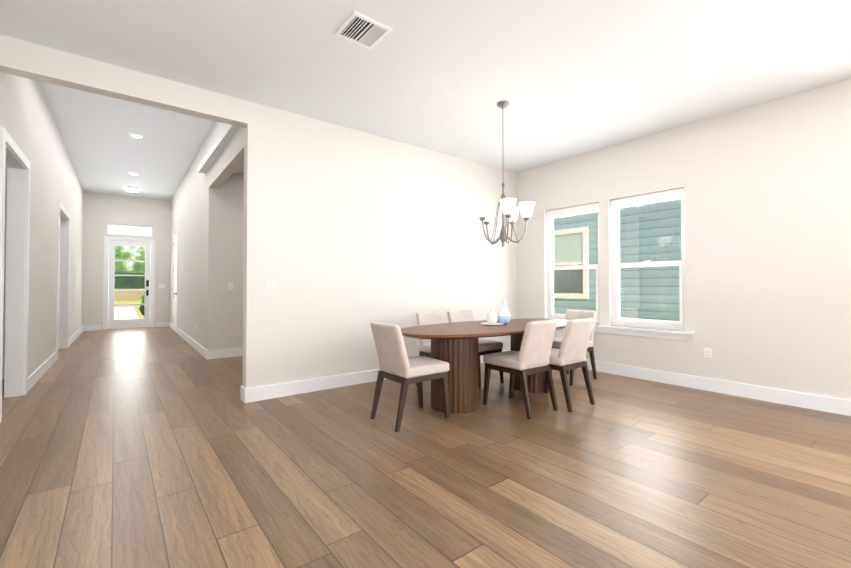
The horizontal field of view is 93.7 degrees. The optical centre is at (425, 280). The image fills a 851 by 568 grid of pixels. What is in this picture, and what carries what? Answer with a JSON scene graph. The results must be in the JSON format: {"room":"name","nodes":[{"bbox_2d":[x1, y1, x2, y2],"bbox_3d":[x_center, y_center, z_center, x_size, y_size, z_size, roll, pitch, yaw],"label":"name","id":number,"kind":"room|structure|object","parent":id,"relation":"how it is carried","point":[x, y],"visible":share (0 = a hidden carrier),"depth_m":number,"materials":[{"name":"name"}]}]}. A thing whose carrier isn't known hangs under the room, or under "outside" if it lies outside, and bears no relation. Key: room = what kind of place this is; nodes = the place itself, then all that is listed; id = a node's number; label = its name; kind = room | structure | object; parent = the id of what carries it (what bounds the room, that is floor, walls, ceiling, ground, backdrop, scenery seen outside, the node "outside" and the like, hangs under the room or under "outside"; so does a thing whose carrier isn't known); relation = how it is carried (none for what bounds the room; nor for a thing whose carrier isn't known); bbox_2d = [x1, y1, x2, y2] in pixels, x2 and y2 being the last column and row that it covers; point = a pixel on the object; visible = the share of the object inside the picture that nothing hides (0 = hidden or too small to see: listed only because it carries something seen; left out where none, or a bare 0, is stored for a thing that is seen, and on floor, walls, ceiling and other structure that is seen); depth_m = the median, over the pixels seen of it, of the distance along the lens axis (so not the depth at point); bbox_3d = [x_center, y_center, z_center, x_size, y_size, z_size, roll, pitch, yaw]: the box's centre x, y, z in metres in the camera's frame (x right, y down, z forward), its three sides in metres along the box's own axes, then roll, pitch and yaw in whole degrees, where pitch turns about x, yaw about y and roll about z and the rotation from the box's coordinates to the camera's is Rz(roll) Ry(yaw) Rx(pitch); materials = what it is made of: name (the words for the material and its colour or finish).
{"room":"dining room","nodes":[
{"label":"dining room","id":0,"kind":"room"},
{"bbox_2d":[2,166,6,378],"bbox_3d":[-6.286,-0.345,4.361,2.790,3.150,0.120,1,-1,-37],"label":"wall","id":1,"kind":"structure","parent":0,"point":[4,270],"depth_m":5.02,"materials":[{"name":"white paint"}]},
{"bbox_2d":[0,72,83,376],"bbox_3d":[-5.063,-0.633,5.177,0.140,3.750,13.340,1,-1,-37],"label":"wall","id":2,"kind":"structure","parent":0,"point":[27,123],"depth_m":5.29,"materials":[{"name":"white paint"}]},
{"bbox_2d":[0,127,29,422],"bbox_3d":[-4.045,-0.042,3.839,0.160,2.530,1.230,1,-1,-37],"label":"door frame","id":3,"kind":"structure","parent":2,"relation":"attached to","point":[14,160],"depth_m":4.23,"materials":[{"name":"white wood"}]},
{"bbox_2d":[27,351,56,391],"bbox_3d":[-5.116,1.174,5.350,0.016,0.140,2.500,1,-1,-37],"label":"baseboard","id":4,"kind":"structure","parent":2,"relation":"attached to","point":[34,377],"depth_m":5.07,"materials":[{"name":"white wood"}]},
{"bbox_2d":[56,201,69,358],"bbox_3d":[-6.400,0.001,6.953,0.160,2.530,1.580,1,-1,-37],"label":"door frame","id":5,"kind":"structure","parent":2,"relation":"attached to","point":[63,236],"depth_m":7.49,"materials":[{"name":"white wood"}]},
{"bbox_2d":[69,326,83,345],"bbox_3d":[-7.881,1.225,9.007,0.016,0.140,3.510,1,-1,-37],"label":"baseboard","id":6,"kind":"structure","parent":2,"relation":"attached to","point":[80,330],"depth_m":8.75,"materials":[{"name":"white wood"}]},
{"bbox_2d":[0,35,247,127],"bbox_3d":[-2.668,-2.067,3.471,2.080,0.930,0.140,1,-1,-38],"label":"wall","id":7,"kind":"structure","parent":0,"point":[25,59],"depth_m":3.40,"materials":[{"name":"white paint"}]},
{"bbox_2d":[82,192,170,329],"bbox_3d":[-8.207,-0.552,11.050,2.210,3.750,0.178,1,-1,-37],"label":"wall","id":8,"kind":"structure","parent":0,"point":[101,210],"depth_m":10.93,"materials":[{"name":"white paint"}]},
{"bbox_2d":[84,325,100,330],"bbox_3d":[-8.772,1.246,10.524,0.345,0.140,0.016,1,-1,-37],"label":"baseboard","id":9,"kind":"structure","parent":8,"relation":"attached to","point":[87,327],"depth_m":10.50,"materials":[{"name":"white wood"}]},
{"bbox_2d":[103,236,154,329],"bbox_3d":[-8.154,0.067,11.004,1.140,2.510,0.020,1,-1,-37],"label":"door frame","id":10,"kind":"structure","parent":8,"relation":"attached to","point":[105,237],"depth_m":10.99,"materials":[{"name":"white wood"}]},
{"bbox_2d":[156,322,168,326],"bbox_3d":[-7.551,1.259,11.447,0.315,0.140,0.016,1,-1,-37],"label":"baseboard","id":11,"kind":"structure","parent":8,"relation":"attached to","point":[158,324],"depth_m":11.44,"materials":[{"name":"white wood"}]},
{"bbox_2d":[38,81,214,200],"bbox_3d":[-5.378,-2.429,7.334,2.210,0.100,9.560,1,-1,-37],"label":"ceiling","id":12,"kind":"structure","parent":0,"point":[107,152],"depth_m":6.84,"materials":[{"name":"white paint"}]},
{"bbox_2d":[125,187,138,191],"bbox_3d":[-7.424,-2.293,10.097,0.300,0.095,0.300,1,-1,-37],"label":"flush-mount ceiling light","id":13,"kind":"object","parent":12,"relation":"attached to","point":[132,189],"visible":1,"depth_m":10.01,"materials":[{"name":"white glass"}]},
{"bbox_2d":[130,134,143,137],"bbox_3d":[-4.771,-2.385,6.588,0.190,0.008,0.190,1,-1,-37],"label":"recessed light","id":14,"kind":"object","parent":12,"relation":"in","point":[135,135],"visible":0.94,"depth_m":6.59,"materials":[{"name":"white"}]},
{"bbox_2d":[170,121,243,349],"bbox_3d":[-4.594,-0.595,7.988,0.140,3.750,9.420,1,-1,-37],"label":"wall","id":15,"kind":"structure","parent":0,"point":[194,212],"depth_m":7.01,"materials":[{"name":"white paint"}]},
{"bbox_2d":[173,232,177,332],"bbox_3d":[-6.501,0.049,10.368,0.020,2.530,1.050,1,-1,-37],"label":"door frame","id":16,"kind":"structure","parent":15,"relation":"attached to","point":[175,238],"depth_m":10.28,"materials":[{"name":"white wood"}]},
{"bbox_2d":[177,327,208,358],"bbox_3d":[-4.820,1.213,8.158,0.046,0.140,4.476,1,-1,-37],"label":"baseboard","id":17,"kind":"structure","parent":15,"relation":"attached to","point":[205,353],"depth_m":7.45,"materials":[{"name":"white wood"}]},
{"bbox_2d":[217,173,243,349],"bbox_3d":[-1.777,-0.297,7.782,4.110,3.150,0.140,1,-1,-37],"label":"wall","id":18,"kind":"structure","parent":0,"point":[230,247],"depth_m":6.60,"materials":[{"name":"white paint"}]},
{"bbox_2d":[209,347,242,358],"bbox_3d":[-1.829,1.206,7.624,4.080,0.140,0.016,1,-1,-37],"label":"baseboard","id":19,"kind":"structure","parent":18,"relation":"attached to","point":[233,352],"depth_m":6.52,"materials":[{"name":"white wood"}]},
{"bbox_2d":[228,283,232,289],"bbox_3d":[-3.219,0.091,6.592,0.072,0.116,0.011,1,-1,-37],"label":"light switch","id":20,"kind":"object","parent":18,"relation":"attached to","point":[230,286],"visible":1,"depth_m":6.59,"materials":[{"name":"white plastic"}]},
{"bbox_2d":[240,349,510,402],"bbox_3d":[-0.172,1.173,5.282,4.170,0.140,0.036,1,-1,-38],"label":"baseboard","id":21,"kind":"structure","parent":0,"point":[260,393],"depth_m":4.38,"materials":[{"name":"white wood"}]},
{"bbox_2d":[243,101,516,388],"bbox_3d":[-0.190,-0.331,5.375,4.200,3.150,0.140,1,-1,-38],"label":"wall","id":22,"kind":"structure","parent":0,"point":[350,235],"depth_m":4.74,"materials":[{"name":"white paint"}]},
{"bbox_2d":[267,280,273,290],"bbox_3d":[-1.615,0.048,4.165,0.072,0.116,0.011,1,-1,-38],"label":"light switch","id":23,"kind":"object","parent":22,"relation":"attached to","point":[270,285],"visible":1,"depth_m":4.16,"materials":[{"name":"white plastic"}]},
{"bbox_2d":[0,327,850,567],"bbox_3d":[-2.890,1.251,3.695,10.780,0.060,19.200,1,-1,-38],"label":"floor","id":24,"kind":"structure","parent":0,"point":[154,447],"depth_m":2.48,"materials":[{"name":"brown wood"}]},
{"bbox_2d":[370,322,449,431],"bbox_3d":[-0.149,0.791,3.529,0.605,0.855,0.452,1,-1,-38],"label":"chair","id":25,"kind":"object","parent":24,"relation":"on","point":[397,364],"visible":1,"depth_m":3.38,"materials":[{"name":"fabric"}]},
{"bbox_2d":[416,311,445,385],"bbox_3d":[0.210,0.807,4.635,0.452,0.855,0.605,1,-1,-38],"label":"chair","id":26,"kind":"object","parent":24,"relation":"on","point":[426,318],"visible":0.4,"depth_m":4.72,"materials":[{"name":"fabric"}]},
{"bbox_2d":[447,310,503,387],"bbox_3d":[0.597,0.811,4.935,0.452,0.855,0.605,1,-1,-38],"label":"chair","id":27,"kind":"object","parent":24,"relation":"on","point":[486,346],"visible":0.31,"depth_m":4.81,"materials":[{"name":"fabric"}]},
{"bbox_2d":[401,318,567,413],"bbox_3d":[0.752,0.852,4.255,2.400,0.755,1.040,1,-1,-38],"label":"dining table","id":28,"kind":"object","parent":24,"relation":"on","point":[454,345],"visible":0.6,"depth_m":3.71,"materials":[{"name":"brown wood"}]},
{"bbox_2d":[480,322,503,324],"bbox_3d":[0.718,0.469,4.296,0.260,0.012,0.260,1,-1,-38],"label":"tray","id":29,"kind":"object","parent":28,"relation":"on","point":[487,323],"visible":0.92,"depth_m":4.29,"materials":[{"name":"white ceramic"}]},
{"bbox_2d":[486,308,497,323],"bbox_3d":[0.718,0.380,4.298,0.124,0.165,0.124,1,-1,-38],"label":"vase","id":30,"kind":"object","parent":29,"relation":"on","point":[491,317],"visible":1,"depth_m":4.26,"materials":[{"name":"white ceramic"}]},
{"bbox_2d":[498,300,510,323],"bbox_3d":[0.862,0.345,4.373,0.145,0.262,0.145,1,-1,-38],"label":"vase","id":31,"kind":"object","parent":28,"relation":"on","point":[504,316],"visible":0.9,"depth_m":4.33,"materials":[{"name":"white ceramic"}]},
{"bbox_2d":[483,320,557,418],"bbox_3d":[0.918,0.796,3.842,0.452,0.855,0.605,1,-1,-38],"label":"chair","id":32,"kind":"object","parent":24,"relation":"on","point":[532,356],"visible":1,"depth_m":3.67,"materials":[{"name":"fabric"}]},
{"bbox_2d":[522,318,594,411],"bbox_3d":[1.347,0.798,4.037,0.452,0.855,0.605,1,-1,-38],"label":"chair","id":33,"kind":"object","parent":24,"relation":"on","point":[570,354],"visible":0.77,"depth_m":3.81,"materials":[{"name":"fabric"}]},
{"bbox_2d":[552,310,596,385],"bbox_3d":[1.824,0.812,5.039,0.605,0.855,0.452,1,-1,-38],"label":"chair","id":34,"kind":"object","parent":24,"relation":"on","point":[574,315],"visible":0.35,"depth_m":5.01,"materials":[{"name":"fabric"}]},
{"bbox_2d":[0,0,850,174],"bbox_3d":[-0.802,-1.916,1.055,10.780,0.100,12.400,1,-1,-38],"label":"ceiling","id":35,"kind":"structure","parent":0,"point":[566,79],"depth_m":3.29,"materials":[{"name":"white paint"}]},
{"bbox_2d":[335,11,391,49],"bbox_3d":[-0.460,-1.833,2.943,0.310,0.012,0.310,1,-1,-38],"label":"ceiling vent","id":36,"kind":"object","parent":35,"relation":"in","point":[362,30],"visible":1,"depth_m":2.93,"materials":[{"name":"white metal"}]},
{"bbox_2d":[474,101,534,246],"bbox_3d":[0.785,-1.081,4.119,0.611,1.485,0.591,1,-1,-38],"label":"chandelier","id":37,"kind":"object","parent":35,"relation":"hanging from","point":[510,210],"visible":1,"depth_m":4.02,"materials":[{"name":"white glass"}]},
{"bbox_2d":[554,199,680,321],"bbox_3d":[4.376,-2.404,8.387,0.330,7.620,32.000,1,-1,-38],"label":"window glass","id":38,"kind":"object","parent":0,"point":[631,244],"depth_m":8.26,"materials":[{"name":"teal"}]},
{"bbox_2d":[516,79,850,399],"bbox_3d":[3.381,-0.345,4.353,0.180,3.150,12.500,1,-1,-38],"label":"wall","id":39,"kind":"structure","parent":0,"point":[767,186],"depth_m":4.22,"materials":[{"name":"white paint"}]},
{"bbox_2d":[546,188,695,340],"bbox_3d":[2.472,-0.192,5.443,0.185,1.795,2.130,1,-1,-38],"label":"window frames","id":40,"kind":"structure","parent":39,"relation":"in","point":[676,326],"depth_m":5.26,"materials":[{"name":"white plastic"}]},
{"bbox_2d":[704,348,710,358],"bbox_3d":[3.159,0.812,4.468,0.009,0.116,0.072,1,-1,-38],"label":"outlet","id":41,"kind":"object","parent":39,"relation":"attached to","point":[707,352],"visible":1,"depth_m":4.47,"materials":[{"name":"white plastic"}]},
{"bbox_2d":[581,359,850,415],"bbox_3d":[4.262,1.142,3.041,0.016,0.140,8.980,1,-1,-38],"label":"baseboard","id":42,"kind":"structure","parent":39,"relation":"attached to","point":[780,396],"depth_m":4.26,"materials":[{"name":"white wood"}]},
{"label":"outside","id":43,"kind":"structure","parent":0,"visible":0},
{"bbox_2d":[108,246,144,300],"bbox_3d":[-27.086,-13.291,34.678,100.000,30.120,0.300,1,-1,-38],"label":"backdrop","id":44,"kind":"structure","parent":43,"point":[128,267],"depth_m":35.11,"materials":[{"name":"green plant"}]},
{"bbox_2d":[114,301,143,318],"bbox_3d":[-15.447,1.700,19.514,120.000,0.280,130.000,1,-1,-38],"label":"lawn","id":45,"kind":"structure","parent":43,"point":[139,314],"depth_m":29.61,"materials":[{"name":"yellow plant"}]},
{"bbox_2d":[114,303,140,319],"bbox_3d":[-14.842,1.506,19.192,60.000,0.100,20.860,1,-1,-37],"label":"porch","id":46,"kind":"object","parent":45,"relation":"on","point":[127,311],"depth_m":18.30,"materials":[{"name":"white concrete"}]},
{"bbox_2d":[139,295,144,315],"bbox_3d":[-10.140,0.957,15.020,1.054,0.988,1.091,1,-1,-37],"label":"bush","id":47,"kind":"object","parent":45,"relation":"on","point":[141,308],"depth_m":14.44,"materials":[{"name":"green plant"}]}
]}

